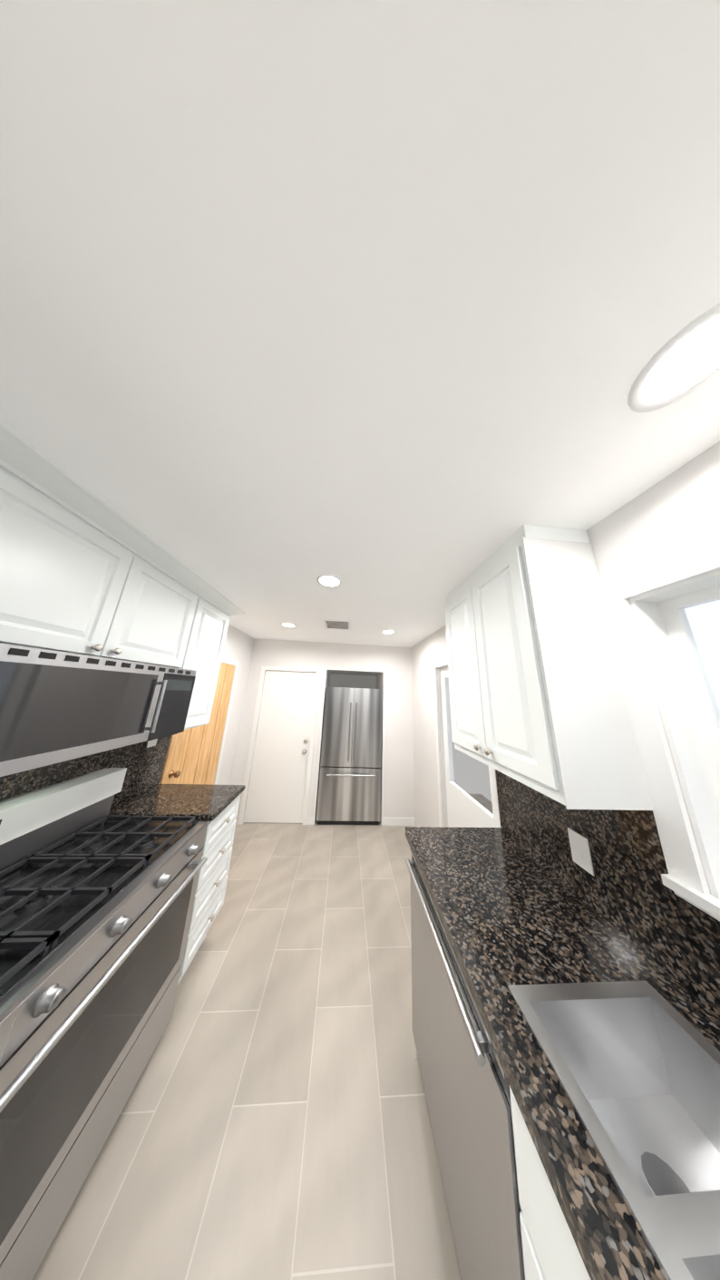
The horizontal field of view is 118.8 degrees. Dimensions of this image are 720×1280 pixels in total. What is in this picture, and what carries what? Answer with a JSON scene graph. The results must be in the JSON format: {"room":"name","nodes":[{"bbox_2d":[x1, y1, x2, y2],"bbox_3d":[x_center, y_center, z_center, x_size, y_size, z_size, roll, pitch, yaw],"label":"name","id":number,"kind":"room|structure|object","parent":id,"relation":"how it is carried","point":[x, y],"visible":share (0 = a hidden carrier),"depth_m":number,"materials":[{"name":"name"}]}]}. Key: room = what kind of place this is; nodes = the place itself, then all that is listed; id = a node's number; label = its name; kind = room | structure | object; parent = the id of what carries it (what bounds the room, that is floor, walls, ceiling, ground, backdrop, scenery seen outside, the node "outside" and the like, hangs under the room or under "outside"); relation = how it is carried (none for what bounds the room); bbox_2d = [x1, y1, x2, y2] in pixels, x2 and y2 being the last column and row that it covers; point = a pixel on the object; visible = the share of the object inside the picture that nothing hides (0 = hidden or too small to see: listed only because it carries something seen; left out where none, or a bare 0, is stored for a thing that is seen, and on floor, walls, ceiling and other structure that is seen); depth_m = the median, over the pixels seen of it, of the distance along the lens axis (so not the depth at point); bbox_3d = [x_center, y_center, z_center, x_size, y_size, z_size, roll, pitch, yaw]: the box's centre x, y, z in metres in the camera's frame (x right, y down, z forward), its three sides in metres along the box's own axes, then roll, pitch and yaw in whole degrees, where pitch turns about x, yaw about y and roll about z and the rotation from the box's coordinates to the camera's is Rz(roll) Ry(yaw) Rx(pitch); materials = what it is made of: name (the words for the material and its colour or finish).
{"room":"kitchen","nodes":[
{"label":"kitchen","id":0,"kind":"room"},
{"bbox_2d":[0,623,253,803],"bbox_3d":[-1.680,0.694,1.014,0.120,2.550,4.400,3,-14,-3],"label":"wall","id":1,"kind":"structure","parent":0,"point":[238,645],"depth_m":2.95,"materials":[{"name":"paint"}]},
{"bbox_2d":[0,735,171,806],"bbox_3d":[-1.584,0.681,0.676,0.026,0.474,2.392,3,-14,-3],"label":"backsplash","id":2,"kind":"structure","parent":1,"relation":"attached to","point":[143,763],"depth_m":1.42,"materials":[{"name":"stone"}]},
{"bbox_2d":[145,735,160,747],"bbox_3d":[-1.636,0.779,1.687,0.006,0.120,0.076,3,-14,-3],"label":"outlet","id":3,"kind":"object","parent":2,"relation":"attached to","point":[152,743],"depth_m":1.68,"materials":[{"name":"white plastic"}]},
{"bbox_2d":[0,434,206,669],"bbox_3d":[-1.411,-0.242,1.110,0.317,0.663,1.077,3,-14,-3],"label":"upper cabinet","id":4,"kind":"object","parent":1,"relation":"attached to","point":[84,570],"depth_m":0.94,"materials":[{"name":"white wood"}]},
{"bbox_2d":[0,642,196,777],"bbox_3d":[-1.356,0.298,0.982,0.472,0.430,1.065,3,-14,-3],"label":"microwave","id":5,"kind":"object","parent":4,"relation":"attached to","point":[56,707],"visible":1,"depth_m":0.87,"materials":[{"name":"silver metal"}]},
{"bbox_2d":[160,657,239,785],"bbox_3d":[-1.675,1.225,2.270,0.083,2.120,0.928,3,-14,-3],"label":"wood door","id":6,"kind":"structure","parent":1,"relation":"in","point":[194,755],"depth_m":2.37,"materials":[{"name":"brown wood"}]},
{"bbox_2d":[184,590,235,729],"bbox_3d":[-1.472,0.155,1.804,0.317,1.108,0.488,3,-14,-3],"label":"upper cabinet","id":7,"kind":"object","parent":1,"relation":"attached to","point":[208,640],"depth_m":1.83,"materials":[{"name":"white wood"}]},
{"bbox_2d":[31,793,493,1279],"bbox_3d":[-0.418,1.795,-0.197,6.005,0.060,8.400,3,-14,-3],"label":"floor","id":8,"kind":"structure","parent":0,"point":[273,1121],"depth_m":0.93,"materials":[{"name":"tile"}]},
{"bbox_2d":[0,767,207,1279],"bbox_3d":[-1.244,1.323,0.741,0.728,1.235,1.065,3,-14,-3],"label":"range","id":9,"kind":"object","parent":8,"relation":"on","point":[96,905],"visible":0.98,"depth_m":0.79,"materials":[{"name":"silver metal"}]},
{"bbox_2d":[177,794,240,985],"bbox_3d":[-1.327,1.647,1.442,0.731,0.934,0.446,3,-14,-3],"label":"base cabinet","id":10,"kind":"object","parent":8,"relation":"on","point":[210,887],"visible":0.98,"depth_m":1.43,"materials":[{"name":"white wood"}]},
{"bbox_2d":[108,783,245,821],"bbox_3d":[-1.314,1.177,1.567,0.719,0.037,0.466,3,-14,-3],"label":"countertop","id":11,"kind":"structure","parent":10,"relation":"on","point":[208,802],"depth_m":1.51,"materials":[{"name":"stone"}]},
{"bbox_2d":[316,686,382,824],"bbox_3d":[-0.150,1.740,3.518,0.880,1.841,0.937,3,-14,-3],"label":"refrigerator","id":12,"kind":"object","parent":8,"relation":"on","point":[349,790],"visible":0.98,"depth_m":3.10,"materials":[{"name":"silver metal"}]},
{"bbox_2d":[405,847,523,1279],"bbox_3d":[0.594,1.577,0.819,0.653,0.930,0.782,3,-14,-3],"label":"dishwasher","id":13,"kind":"object","parent":8,"relation":"on","point":[469,1110],"visible":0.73,"depth_m":0.66,"materials":[{"name":"silver metal"}]},
{"bbox_2d":[489,1055,590,1279],"bbox_3d":[0.682,1.315,-0.258,0.666,0.934,1.626,3,-14,-3],"label":"base cabinet","id":14,"kind":"object","parent":8,"relation":"on","point":[549,1249],"visible":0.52,"depth_m":0.42,"materials":[{"name":"white wood"}]},
{"bbox_2d":[405,826,719,1279],"bbox_3d":[0.686,0.872,0.212,0.656,0.413,2.364,3,-14,-3],"label":"countertop","id":15,"kind":"structure","parent":14,"relation":"on","point":[603,1031],"depth_m":0.55,"materials":[{"name":"stone"}]},
{"bbox_2d":[507,979,719,1279],"bbox_3d":[0.655,1.022,0.327,0.429,0.174,0.572,3,-14,-3],"label":"sink basin","id":16,"kind":"object","parent":15,"relation":"in","point":[639,1081],"depth_m":0.52,"materials":[{"name":"silver metal"}]},
{"bbox_2d":[230,639,414,824],"bbox_3d":[-0.496,1.401,3.683,2.855,2.550,0.950,3,-14,-3],"label":"wall","id":17,"kind":"structure","parent":0,"point":[394,663],"depth_m":3.37,"materials":[{"name":"paint"}]},
{"bbox_2d":[237,665,319,824],"bbox_3d":[-1.133,1.460,3.131,0.911,2.117,0.108,3,-14,-3],"label":"door","id":18,"kind":"structure","parent":17,"relation":"in","point":[279,781],"depth_m":3.11,"materials":[{"name":"white paint"}]},
{"bbox_2d":[312,668,385,817],"bbox_3d":[-0.118,1.507,3.186,0.972,2.137,0.009,3,-14,-3],"label":"trim","id":19,"kind":"structure","parent":17,"relation":"attached to","point":[318,759],"depth_m":3.21,"materials":[{"name":"white paint"}]},
{"bbox_2d":[307,816,414,825],"bbox_3d":[0.024,2.510,2.951,1.490,0.090,0.011,3,-14,-3],"label":"baseboard","id":20,"kind":"structure","parent":17,"relation":"attached to","point":[397,821],"depth_m":2.97,"materials":[{"name":"white paint"}]},
{"bbox_2d":[0,0,719,647],"bbox_3d":[-0.310,-0.738,0.425,6.005,0.060,8.400,3,-14,-3],"label":"ceiling","id":21,"kind":"structure","parent":0,"point":[384,310],"depth_m":0.40,"materials":[{"name":"paint"}]},
{"bbox_2d":[281,622,296,627],"bbox_3d":[-0.883,-0.184,2.636,0.184,0.006,0.184,3,-14,-3],"label":"recessed light","id":22,"kind":"object","parent":21,"relation":"in","point":[288,625],"visible":1,"depth_m":2.63,"materials":[{"name":"white paint"}]},
{"bbox_2d":[316,573,341,587],"bbox_3d":[-0.222,-0.425,1.542,0.184,0.006,0.184,3,-14,-3],"label":"recessed light","id":23,"kind":"object","parent":21,"relation":"in","point":[327,580],"visible":1,"depth_m":1.53,"materials":[{"name":"white paint"}]},
{"bbox_2d":[322,619,350,630],"bbox_3d":[-0.269,-0.177,2.551,0.314,0.010,0.340,3,-14,-3],"label":"ceiling vent","id":24,"kind":"object","parent":21,"relation":"in","point":[340,625],"visible":0.98,"depth_m":2.52,"materials":[{"name":"grey metal"}]},
{"bbox_2d":[381,630,395,633],"bbox_3d":[0.368,-0.103,2.749,0.184,0.006,0.184,3,-14,-3],"label":"recessed light","id":25,"kind":"object","parent":21,"relation":"in","point":[388,631],"visible":1,"depth_m":2.73,"materials":[{"name":"white paint"}]},
{"bbox_2d":[627,302,719,412],"bbox_3d":[0.762,-0.641,0.491,0.184,0.006,0.184,3,-14,-3],"label":"recessed light","id":26,"kind":"object","parent":21,"relation":"in","point":[684,361],"visible":1,"depth_m":0.50,"materials":[{"name":"white paint"}]},
{"bbox_2d":[411,441,719,894],"bbox_3d":[1.104,0.611,0.195,0.140,2.550,8.400,3,-14,-3],"label":"wall","id":27,"kind":"structure","parent":0,"point":[673,516],"depth_m":0.82,"materials":[{"name":"paint"}]},
{"bbox_2d":[432,659,502,827],"bbox_3d":[0.935,1.221,1.890,0.101,2.160,0.982,3,-14,-3],"label":"door","id":28,"kind":"structure","parent":27,"relation":"in","point":[465,809],"depth_m":2.15,"materials":[{"name":"white paint"}]},
{"bbox_2d":[444,523,653,810],"bbox_3d":[0.821,0.114,1.217,0.361,1.120,0.778,3,-14,-3],"label":"upper cabinet","id":29,"kind":"object","parent":27,"relation":"attached to","point":[538,702],"visible":1,"depth_m":0.89,"materials":[{"name":"white wood"}]},
{"bbox_2d":[494,769,719,1014],"bbox_3d":[1.012,0.674,0.218,0.028,0.483,2.518,3,-14,-3],"label":"backsplash","id":30,"kind":"structure","parent":27,"relation":"attached to","point":[610,865],"depth_m":0.78,"materials":[{"name":"stone"}]},
{"bbox_2d":[599,542,719,921],"bbox_3d":[1.093,0.192,0.373,0.188,1.033,0.862,3,-14,-3],"label":"kitchen window","id":31,"kind":"structure","parent":27,"relation":"in","point":[688,706],"depth_m":0.71,"materials":[{"name":"white paint"}]},
{"label":"outside","id":32,"kind":"structure","parent":0,"visible":0},
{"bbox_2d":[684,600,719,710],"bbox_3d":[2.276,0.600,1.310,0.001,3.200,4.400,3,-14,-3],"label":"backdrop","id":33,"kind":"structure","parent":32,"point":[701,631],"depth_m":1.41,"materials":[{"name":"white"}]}
]}

